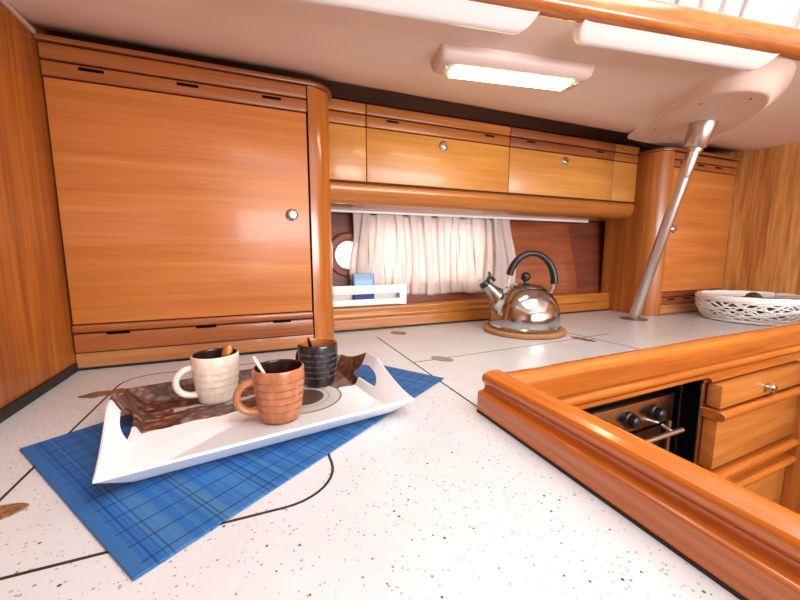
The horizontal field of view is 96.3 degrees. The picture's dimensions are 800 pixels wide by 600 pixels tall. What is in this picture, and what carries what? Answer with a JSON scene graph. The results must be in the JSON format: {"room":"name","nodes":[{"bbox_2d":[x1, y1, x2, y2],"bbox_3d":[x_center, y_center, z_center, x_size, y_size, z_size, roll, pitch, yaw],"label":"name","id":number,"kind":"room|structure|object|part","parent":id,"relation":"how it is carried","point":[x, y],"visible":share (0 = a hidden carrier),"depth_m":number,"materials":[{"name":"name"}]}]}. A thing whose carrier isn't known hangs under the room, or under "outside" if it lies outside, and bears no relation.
{"room":"ship interior","nodes":[
{"label":"ship interior","id":0,"kind":"room"},
{"bbox_2d":[0,3,77,408],"bbox_3d":[-0.366,0.307,-0.190,0.030,1.800,3.050,-3,8,-22],"label":"wall","id":1,"kind":"structure","parent":0,"point":[37,339],"depth_m":0.70,"materials":[{"name":"brown wood"}]},
{"bbox_2d":[0,0,35,33],"bbox_3d":[-0.517,-0.481,0.132,0.007,0.010,1.345,-3,8,-22],"label":"trim","id":2,"kind":"structure","parent":1,"relation":"attached to","point":[4,3],"depth_m":0.70,"materials":[{"name":"beige plastic"}]},
{"bbox_2d":[0,363,77,422],"bbox_3d":[-0.517,0.241,0.230,0.006,0.020,1.350,-3,8,-22],"label":"baseboard","id":3,"kind":"structure","parent":1,"relation":"attached to","point":[13,407],"depth_m":0.69,"materials":[{"name":"black"}]},
{"bbox_2d":[7,0,799,150],"bbox_3d":[0.470,-0.670,1.068,2.547,0.120,1.023,-3,8,-22],"label":"ceiling","id":4,"kind":"structure","parent":0,"point":[361,56],"depth_m":0.87,"materials":[{"name":"white paint"}]},
{"bbox_2d":[292,0,539,34],"bbox_3d":[-0.022,-0.546,0.650,0.596,0.034,0.058,-2,8,-13],"label":"ceiling panel","id":5,"kind":"object","parent":4,"relation":"attached to","point":[461,13],"visible":1,"depth_m":0.67,"materials":[{"name":"white plastic"}]},
{"bbox_2d":[431,43,594,90],"bbox_3d":[0.282,-0.567,0.887,0.406,0.036,0.088,-2,8,-13],"label":"recessed light","id":6,"kind":"object","parent":4,"relation":"in","point":[457,61],"visible":1,"depth_m":0.86,"materials":[{"name":"beige plastic"}]},
{"bbox_2d":[469,0,799,60],"bbox_3d":[0.593,-0.598,0.768,2.542,0.058,0.057,-2,8,-13],"label":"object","id":7,"kind":"object","parent":4,"relation":"attached to","point":[654,16],"visible":0.92,"depth_m":0.75,"materials":[{"name":"brown wood"}]},
{"bbox_2d":[573,19,778,70],"bbox_3d":[0.628,-0.566,0.803,0.541,0.034,0.058,-2,8,-13],"label":"ceiling panel","id":8,"kind":"object","parent":4,"relation":"attached to","point":[586,33],"visible":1,"depth_m":0.79,"materials":[{"name":"white plastic"}]},
{"bbox_2d":[627,58,795,148],"bbox_3d":[1.046,-0.611,1.264,0.361,0.051,0.875,3,8,19],"label":"ceiling mount","id":9,"kind":"object","parent":4,"relation":"attached to","point":[730,97],"visible":0.85,"depth_m":1.05,"materials":[{"name":"white plastic"}]},
{"bbox_2d":[331,97,651,301],"bbox_3d":[0.296,-0.354,1.547,2.547,0.940,0.129,-3,8,-22],"label":"wall","id":10,"kind":"structure","parent":0,"point":[587,239],"depth_m":1.77,"materials":[{"name":"brown wood"}]},
{"bbox_2d":[332,232,353,276],"bbox_3d":[-0.195,-0.169,1.349,0.172,0.172,0.042,-3,8,-22],"label":"window","id":11,"kind":"structure","parent":10,"relation":"in","point":[344,237],"depth_m":1.32,"materials":[{"name":"brown wood"}]},
{"bbox_2d":[364,104,510,192],"bbox_3d":[0.126,-0.520,1.308,0.557,0.240,0.162,-3,8,-22],"label":"locker","id":12,"kind":"object","parent":10,"relation":"attached to","point":[404,147],"visible":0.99,"depth_m":1.23,"materials":[{"name":"brown wood"}]},
{"bbox_2d":[329,98,365,181],"bbox_3d":[-0.168,-0.497,1.125,0.122,0.236,0.024,-3,8,-22],"label":"filler panel","id":13,"kind":"object","parent":12,"relation":"attached to","point":[347,120],"visible":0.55,"depth_m":1.12,"materials":[{"name":"brown wood"}]},
{"bbox_3d":[0.153,-0.532,1.235,0.034,0.034,0.012,-3,8,-22],"label":"knob","id":14,"kind":"part","parent":12,"relation":"part of","materials":[{"name":"silver metal"}]},
{"bbox_2d":[331,180,633,221],"bbox_3d":[0.393,-0.380,1.440,1.386,0.070,0.150,-3,8,-22],"label":"rail","id":15,"kind":"object","parent":12,"relation":"attached to","point":[344,195],"visible":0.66,"depth_m":1.33,"materials":[{"name":"brown wood"}]},
{"bbox_2d":[331,209,587,222],"bbox_3d":[0.318,-0.345,1.482,1.250,0.010,0.010,-3,8,-22],"label":"rail","id":16,"kind":"object","parent":15,"relation":"attached to","point":[332,210],"visible":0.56,"depth_m":1.43,"materials":[{"name":"white plastic"}]},
{"bbox_2d":[349,213,515,294],"bbox_3d":[0.163,-0.185,1.453,0.756,0.326,0.038,-3,8,-22],"label":"curtain","id":17,"kind":"object","parent":16,"relation":"hanging from","point":[430,255],"visible":0.91,"depth_m":1.44,"materials":[{"name":"beige fabric"}]},
{"bbox_2d":[331,179,632,202],"bbox_3d":[0.416,-0.409,1.379,1.386,0.004,0.014,-3,8,-22],"label":"shadow gap","id":18,"kind":"object","parent":15,"relation":"attached to","point":[331,179],"visible":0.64,"depth_m":1.31,"materials":[{"name":"black wood"}]},
{"bbox_2d":[334,291,609,332],"bbox_3d":[0.376,0.036,1.536,1.386,0.087,0.065,-3,8,-22],"label":"backsplash trim","id":19,"kind":"structure","parent":10,"relation":"attached to","point":[432,312],"depth_m":1.41,"materials":[{"name":"brown wood"}]},
{"bbox_2d":[333,283,405,307],"bbox_3d":[-0.117,-0.018,1.318,0.294,0.077,0.031,-3,8,-22],"label":"rack","id":20,"kind":"object","parent":19,"relation":"on","point":[389,294],"visible":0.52,"depth_m":1.31,"materials":[{"name":"white plastic"}]},
{"bbox_2d":[352,273,373,299],"bbox_3d":[-0.134,-0.040,1.310,0.080,0.114,0.020,-3,8,-22],"label":"tumbler","id":21,"kind":"object","parent":20,"relation":"in","point":[357,278],"visible":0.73,"depth_m":1.30,"materials":[{"name":"blue glass"}]},
{"bbox_3d":[-0.123,-0.012,1.332,0.286,0.052,0.003,-3,8,-22],"label":"panel","id":22,"kind":"part","parent":20,"relation":"part of","materials":[{"name":"white plastic"}]},
{"bbox_2d":[510,220,577,293],"bbox_3d":[0.669,-0.215,1.680,0.435,0.372,0.043,-3,8,-22],"label":"board","id":23,"kind":"object","parent":10,"relation":"attached to","point":[551,238],"visible":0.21,"depth_m":1.68,"materials":[{"name":"brown wood"}]},
{"bbox_2d":[507,127,615,200],"bbox_3d":[0.642,-0.547,1.513,0.551,0.240,0.162,-3,8,-22],"label":"locker","id":24,"kind":"object","parent":10,"relation":"attached to","point":[540,163],"visible":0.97,"depth_m":1.44,"materials":[{"name":"brown wood"}]},
{"bbox_3d":[0.669,-0.559,1.441,0.034,0.034,0.012,-3,8,-22],"label":"knob","id":25,"kind":"part","parent":24,"relation":"part of","materials":[{"name":"silver metal"}]},
{"bbox_2d":[610,144,638,201],"bbox_3d":[0.991,-0.558,1.587,0.148,0.236,0.024,-3,8,-22],"label":"filler panel","id":26,"kind":"object","parent":24,"relation":"attached to","point":[625,160],"visible":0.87,"depth_m":1.58,"materials":[{"name":"brown wood"}]},
{"bbox_3d":[0.990,-0.523,1.594,0.148,0.165,0.019,-3,8,-22],"label":"panel","id":27,"kind":"part","parent":26,"relation":"part of","materials":[{"name":"brown wood"}]},
{"bbox_2d":[702,141,799,359],"bbox_3d":[2.025,0.182,0.763,0.030,1.800,3.050,-3,8,-22],"label":"wall","id":28,"kind":"structure","parent":0,"point":[763,250],"depth_m":1.61,"materials":[{"name":"brown wood"}]},
{"bbox_3d":[0.839,1.155,0.383,2.607,0.030,3.000,-3,8,-22],"label":"floor","id":29,"kind":"structure","parent":0,"visible":0},
{"bbox_2d":[582,380,705,464],"bbox_3d":[0.400,0.467,0.999,0.646,0.574,0.436,-3,8,-22],"label":"stove","id":30,"kind":"object","parent":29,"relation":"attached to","point":[689,397],"depth_m":0.90,"materials":[{"name":"black metal"}]},
{"bbox_3d":[0.540,0.282,0.828,0.040,0.040,0.025,-3,8,-22],"label":"knob","id":31,"kind":"part","parent":30,"relation":"part of","materials":[{"name":"black plastic"}]},
{"bbox_3d":[0.455,0.283,0.808,0.522,0.069,0.011,-3,8,-24],"label":"control panel","id":32,"kind":"part","parent":30,"relation":"part of","materials":[{"name":"silver metal"}]},
{"bbox_3d":[0.389,0.470,0.977,0.540,0.552,0.403,-3,8,-22],"label":"stove","id":33,"kind":"part","parent":30,"relation":"part of","materials":[{"name":"black metal"}]},
{"bbox_3d":[0.455,0.519,0.840,0.514,0.392,0.009,-3,8,-24],"label":"oven door","id":34,"kind":"part","parent":30,"relation":"part of","materials":[{"name":"black glass"}]},
{"bbox_3d":[0.627,0.277,0.866,0.040,0.040,0.025,-3,8,-22],"label":"knob","id":35,"kind":"part","parent":30,"relation":"part of","materials":[{"name":"black plastic"}]},
{"bbox_3d":[0.688,0.503,0.942,0.014,0.397,0.011,-3,8,-24],"label":"door frame","id":36,"kind":"part","parent":30,"relation":"part of","materials":[{"name":"brown metal"}]},
{"bbox_3d":[0.740,0.479,0.977,0.006,0.555,0.008,-3,8,-22],"label":"edge trim","id":37,"kind":"part","parent":30,"relation":"part of","materials":[{"name":"black metal"}]},
{"bbox_3d":[0.766,0.484,0.939,0.013,0.555,0.005,-3,8,-24],"label":"edge trim","id":38,"kind":"part","parent":30,"relation":"part of","materials":[{"name":"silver metal"}]},
{"bbox_2d":[697,362,799,504],"bbox_3d":[0.899,0.576,1.224,0.469,0.859,0.496,-3,8,-22],"label":"drawer unit","id":39,"kind":"object","parent":29,"relation":"on","point":[747,423],"visible":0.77,"depth_m":0.97,"materials":[{"name":"brown wood"}]},
{"bbox_3d":[0.988,0.353,1.006,0.440,0.131,0.030,-3,8,-24],"label":"panel door","id":40,"kind":"part","parent":39,"relation":"part of","materials":[{"name":"brown wood"}]},
{"bbox_3d":[0.989,0.443,1.009,0.446,0.025,0.048,-3,8,-24],"label":"rail","id":41,"kind":"part","parent":39,"relation":"part of","materials":[{"name":"brown wood"}]},
{"bbox_3d":[0.989,0.277,0.987,0.446,0.025,0.048,-3,8,-24],"label":"rail","id":42,"kind":"part","parent":39,"relation":"part of","materials":[{"name":"brown wood"}]},
{"bbox_3d":[0.989,0.229,0.988,0.440,0.059,0.030,-3,8,-24],"label":"drawer","id":43,"kind":"part","parent":39,"relation":"part of","materials":[{"name":"brown wood"}]},
{"bbox_3d":[0.987,0.470,1.025,0.440,0.027,0.022,-3,8,-24],"label":"drawer","id":44,"kind":"part","parent":39,"relation":"part of","materials":[{"name":"brown wood"}]},
{"bbox_3d":[0.989,0.495,1.016,0.446,0.025,0.048,-3,8,-24],"label":"rail","id":45,"kind":"part","parent":39,"relation":"part of","materials":[{"name":"brown wood"}]},
{"bbox_3d":[0.987,0.653,1.047,0.440,0.293,0.026,-3,8,-24],"label":"panel door","id":46,"kind":"part","parent":39,"relation":"part of","materials":[{"name":"brown wood"}]},
{"bbox_3d":[1.002,0.238,0.967,0.027,0.027,0.022,-3,8,-22],"label":"knob","id":47,"kind":"part","parent":39,"relation":"part of","materials":[{"name":"silver metal"}]},
{"bbox_2d":[780,360,799,513],"bbox_3d":[1.257,0.624,1.012,0.022,0.857,0.335,-3,8,-24],"label":"end panel","id":48,"kind":"object","parent":29,"relation":"on","point":[790,493],"visible":0.02,"depth_m":1.09,"materials":[{"name":"brown wood"}]},
{"bbox_3d":[0.567,-0.767,0.813,2.547,0.370,0.404,-3,8,-22],"label":"wall","id":49,"kind":"structure","parent":0,"visible":0},
{"bbox_2d":[659,0,799,28],"bbox_3d":[0.652,-0.767,0.786,1.790,0.277,0.064,-2,8,-13],"label":"window blind","id":50,"kind":"object","parent":49,"relation":"attached to","point":[780,12],"visible":0.35,"depth_m":0.85,"materials":[{"name":"white fabric"}]},
{"bbox_3d":[-0.032,0.724,0.169,0.808,0.878,0.760,-3,8,-22],"label":"base cabinet","id":51,"kind":"object","parent":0,"visible":0},
{"bbox_2d":[0,310,772,599],"bbox_3d":[0.615,0.184,0.817,2.547,0.023,1.600,-3,8,-22],"label":"countertop","id":52,"kind":"structure","parent":51,"relation":"on","point":[433,500],"depth_m":0.38,"materials":[{"name":"white stone"}]},
{"bbox_3d":[-0.453,0.232,0.376,0.091,0.002,0.036,-3,8,-22],"label":"flush pull","id":53,"kind":"part","parent":52,"relation":"part of","materials":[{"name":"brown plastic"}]},
{"bbox_2d":[33,33,333,370],"bbox_3d":[-0.516,-0.225,1.026,0.638,0.737,0.252,-3,8,-22],"label":"locker","id":54,"kind":"object","parent":52,"relation":"on","point":[194,197],"visible":0.98,"depth_m":0.90,"materials":[{"name":"brown wood"}]},
{"bbox_3d":[-0.514,-0.225,0.913,0.550,0.542,0.018,-3,8,-22],"label":"door","id":55,"kind":"part","parent":54,"relation":"part of","materials":[{"name":"brown wood"}]},
{"bbox_3d":[-0.489,-0.576,0.912,0.638,0.011,0.099,-3,8,-22],"label":"cornice","id":56,"kind":"part","parent":54,"relation":"part of","materials":[{"name":"brown wood"}]},
{"bbox_3d":[-0.296,-0.234,0.984,0.034,0.034,0.012,-3,8,-22],"label":"knob","id":57,"kind":"part","parent":54,"relation":"part of","materials":[{"name":"silver metal"}]},
{"bbox_3d":[-0.263,-0.233,1.135,0.069,0.725,0.240,-3,8,-22],"label":"corner post","id":58,"kind":"part","parent":54,"relation":"part of","materials":[{"name":"brown wood"}]},
{"bbox_2d":[19,364,443,579],"bbox_3d":[-0.223,0.194,0.656,0.377,0.002,0.596,5,9,33],"label":"placemat","id":59,"kind":"object","parent":52,"relation":"on","point":[141,524],"visible":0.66,"depth_m":0.43,"materials":[{"name":"blue fabric"}]},
{"bbox_2d":[92,352,414,483],"bbox_3d":[-0.239,0.161,0.635,0.430,0.066,0.320,-5,9,-32],"label":"serving tray","id":60,"kind":"object","parent":59,"relation":"on","point":[170,432],"visible":0.8,"depth_m":0.57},
{"bbox_2d":[172,348,239,404],"bbox_3d":[-0.353,0.142,0.669,0.102,0.088,0.083,0,7,-1],"label":"mug","id":61,"kind":"object","parent":60,"relation":"on","point":[215,377],"visible":0.98,"depth_m":0.64,"materials":[{"name":"beige ceramic"}]},
{"bbox_3d":[-0.385,0.148,0.642,0.041,0.066,0.017,-5,9,-34],"label":"handle","id":62,"kind":"part","parent":61,"relation":"part of","materials":[{"name":"beige ceramic"}]},
{"bbox_2d":[221,345,232,356],"bbox_3d":[-0.338,0.131,0.680,0.013,0.085,0.045,4,9,30],"label":"spoon","id":63,"kind":"object","parent":61,"relation":"in","point":[227,350],"visible":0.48,"depth_m":0.69,"materials":[{"name":"orange wood"}]},
{"bbox_2d":[233,359,304,424],"bbox_3d":[-0.210,0.152,0.596,0.103,0.088,0.082,1,8,7],"label":"mug","id":64,"kind":"object","parent":60,"relation":"on","point":[278,391],"visible":0.99,"depth_m":0.57,"materials":[{"name":"ceramic"}]},
{"bbox_3d":[-0.246,0.157,0.575,0.041,0.066,0.017,-3,8,-24],"label":"handle","id":65,"kind":"part","parent":64,"relation":"part of","materials":[{"name":"ceramic"}]},
{"bbox_2d":[252,356,264,372],"bbox_3d":[-0.213,0.138,0.590,0.055,0.096,0.008,-1,8,-6],"label":"spoon","id":66,"kind":"object","parent":64,"relation":"in","point":[254,358],"visible":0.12,"depth_m":0.58,"materials":[{"name":"beige ceramic"}]},
{"bbox_2d":[295,338,337,387],"bbox_3d":[-0.182,0.131,0.752,0.103,0.088,0.082,1,8,5],"label":"mug","id":67,"kind":"object","parent":60,"relation":"on","point":[319,360],"visible":0.87,"depth_m":0.72,"materials":[{"name":"black ceramic"}]},
{"bbox_2d":[307,338,311,346],"bbox_3d":[-0.177,0.120,0.742,0.012,0.092,0.037,5,9,35],"label":"spoon","id":68,"kind":"object","parent":67,"relation":"in","point":[308,339],"visible":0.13,"depth_m":0.72,"materials":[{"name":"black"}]},
{"bbox_3d":[-0.005,0.116,1.263,0.050,0.002,0.056,-3,8,-22],"label":"flush pull","id":69,"kind":"part","parent":52,"relation":"part of","materials":[{"name":"brown plastic"}]},
{"bbox_3d":[0.112,0.156,0.954,0.047,0.002,0.056,-3,8,-22],"label":"flush pull","id":70,"kind":"part","parent":52,"relation":"part of","materials":[{"name":"brown"}]},
{"bbox_2d":[483,322,566,339],"bbox_3d":[0.447,0.103,1.299,0.286,0.014,0.286,-3,8,-22],"label":"trivet","id":71,"kind":"object","parent":52,"relation":"on","point":[562,332],"visible":0.56,"depth_m":1.19,"materials":[{"name":"brown wood"}]},
{"bbox_2d":[479,251,560,333],"bbox_3d":[0.447,-0.039,1.280,0.247,0.273,0.247,-6,9,-37],"label":"kettle","id":72,"kind":"object","parent":71,"relation":"on","point":[524,307],"visible":1,"depth_m":1.21,"materials":[{"name":"metal"}]},
{"bbox_3d":[0.325,-0.081,1.288,0.042,0.046,0.012,1,8,6],"label":"lever","id":73,"kind":"part","parent":72,"relation":"part of","materials":[{"name":"black plastic"}]},
{"bbox_3d":[0.365,0.002,1.295,0.132,0.138,0.113,1,8,6],"label":"spout","id":74,"kind":"part","parent":72,"relation":"part of","materials":[{"name":"metal"}]},
{"bbox_3d":[0.447,-0.054,1.278,0.124,0.014,0.124,1,8,6],"label":"lid","id":75,"kind":"part","parent":72,"relation":"part of","materials":[{"name":"metal"}]},
{"bbox_3d":[0.447,-0.079,1.275,0.035,0.041,0.035,1,8,6],"label":"lid knob","id":76,"kind":"part","parent":72,"relation":"part of","materials":[{"name":"black plastic"}]},
{"bbox_3d":[0.468,-0.116,1.268,0.180,0.117,0.029,1,8,6],"label":"handle","id":77,"kind":"part","parent":72,"relation":"part of","materials":[{"name":"black plastic"}]},
{"bbox_2d":[477,322,799,599],"bbox_3d":[1.097,0.183,0.633,1.780,0.114,0.864,-3,8,-22],"label":"rail","id":78,"kind":"object","parent":52,"relation":"attached to","point":[744,541],"visible":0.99,"depth_m":0.42,"materials":[{"name":"brown wood"}]},
{"bbox_3d":[0.969,0.124,0.981,1.755,0.087,0.044,-3,8,-24],"label":"rail","id":79,"kind":"part","parent":78,"relation":"part of","materials":[{"name":"brown wood"}]},
{"bbox_2d":[619,120,718,320],"bbox_3d":[1.033,-0.282,1.396,0.110,0.753,0.293,-3,8,-22],"label":"support pole","id":80,"kind":"object","parent":52,"relation":"on","point":[699,134],"visible":0.95,"depth_m":1.34,"materials":[{"name":"silver metal"}]},
{"bbox_2d":[683,120,718,151],"bbox_3d":[1.058,-0.584,1.259,0.084,0.118,0.096,-3,8,-22],"label":"bracket","id":81,"kind":"object","parent":80,"relation":"on","point":[699,134],"depth_m":1.24,"materials":[{"name":"silver metal"}]},
{"bbox_2d":[601,147,739,315],"bbox_3d":[1.301,-0.316,1.745,0.535,0.732,0.262,-3,8,-22],"label":"locker","id":82,"kind":"object","parent":52,"relation":"on","point":[693,257],"visible":0.86,"depth_m":1.63,"materials":[{"name":"brown wood"}]},
{"bbox_3d":[1.091,-0.295,1.669,0.069,0.708,0.250,-3,8,-22],"label":"corner post","id":83,"kind":"part","parent":82,"relation":"part of","materials":[{"name":"brown wood"}]},
{"bbox_3d":[1.204,-0.311,1.571,0.034,0.034,0.012,-3,8,-22],"label":"knob","id":84,"kind":"part","parent":82,"relation":"part of","materials":[{"name":"silver metal"}]},
{"bbox_3d":[1.329,-0.654,1.632,0.535,0.012,0.109,-3,8,-22],"label":"cornice","id":85,"kind":"part","parent":82,"relation":"part of","materials":[{"name":"brown wood"}]},
{"bbox_3d":[1.377,-0.314,1.657,0.452,0.536,0.018,-3,8,-22],"label":"door","id":86,"kind":"part","parent":82,"relation":"part of","materials":[{"name":"brown wood"}]},
{"bbox_2d":[694,290,799,325],"bbox_3d":[1.477,0.028,1.513,0.378,0.107,0.370,-3,8,-22],"label":"basket","id":87,"kind":"object","parent":52,"relation":"on","point":[770,318],"visible":0.94,"depth_m":1.42,"materials":[{"name":"white wicker"}]},
{"bbox_2d":[710,302,735,314],"bbox_3d":[1.397,0.034,1.554,0.066,0.064,0.099,-3,8,-22],"label":"fruit","id":88,"kind":"object","parent":87,"relation":"in","point":[719,303],"visible":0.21,"depth_m":1.53,"materials":[{"name":"green food"}]},
{"bbox_2d":[734,304,749,314],"bbox_3d":[1.505,0.033,1.565,0.065,0.064,0.100,0,7,3],"label":"fruit","id":89,"kind":"object","parent":87,"relation":"in","point":[734,304],"visible":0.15,"depth_m":1.54,"materials":[{"name":"green food"}]},
{"bbox_2d":[744,292,762,305],"bbox_3d":[1.489,-0.005,1.510,0.058,0.058,0.089,4,8,25],"label":"fruit","id":90,"kind":"object","parent":89,"relation":"on","point":[751,294],"visible":0.45,"depth_m":1.49,"materials":[{"name":"green food"}]},
{"bbox_2d":[749,306,769,319],"bbox_3d":[1.459,0.047,1.454,0.096,0.064,0.069,-3,8,-22],"label":"fruit","id":91,"kind":"object","parent":87,"relation":"in","point":[768,309],"visible":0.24,"depth_m":1.43,"materials":[{"name":"green food"}]},
{"bbox_2d":[769,306,794,317],"bbox_3d":[1.582,0.041,1.499,0.069,0.064,0.096,-3,8,-22],"label":"fruit","id":92,"kind":"object","parent":87,"relation":"in","point":[773,306],"visible":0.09,"depth_m":1.48,"materials":[{"name":"green food"}]}
]}

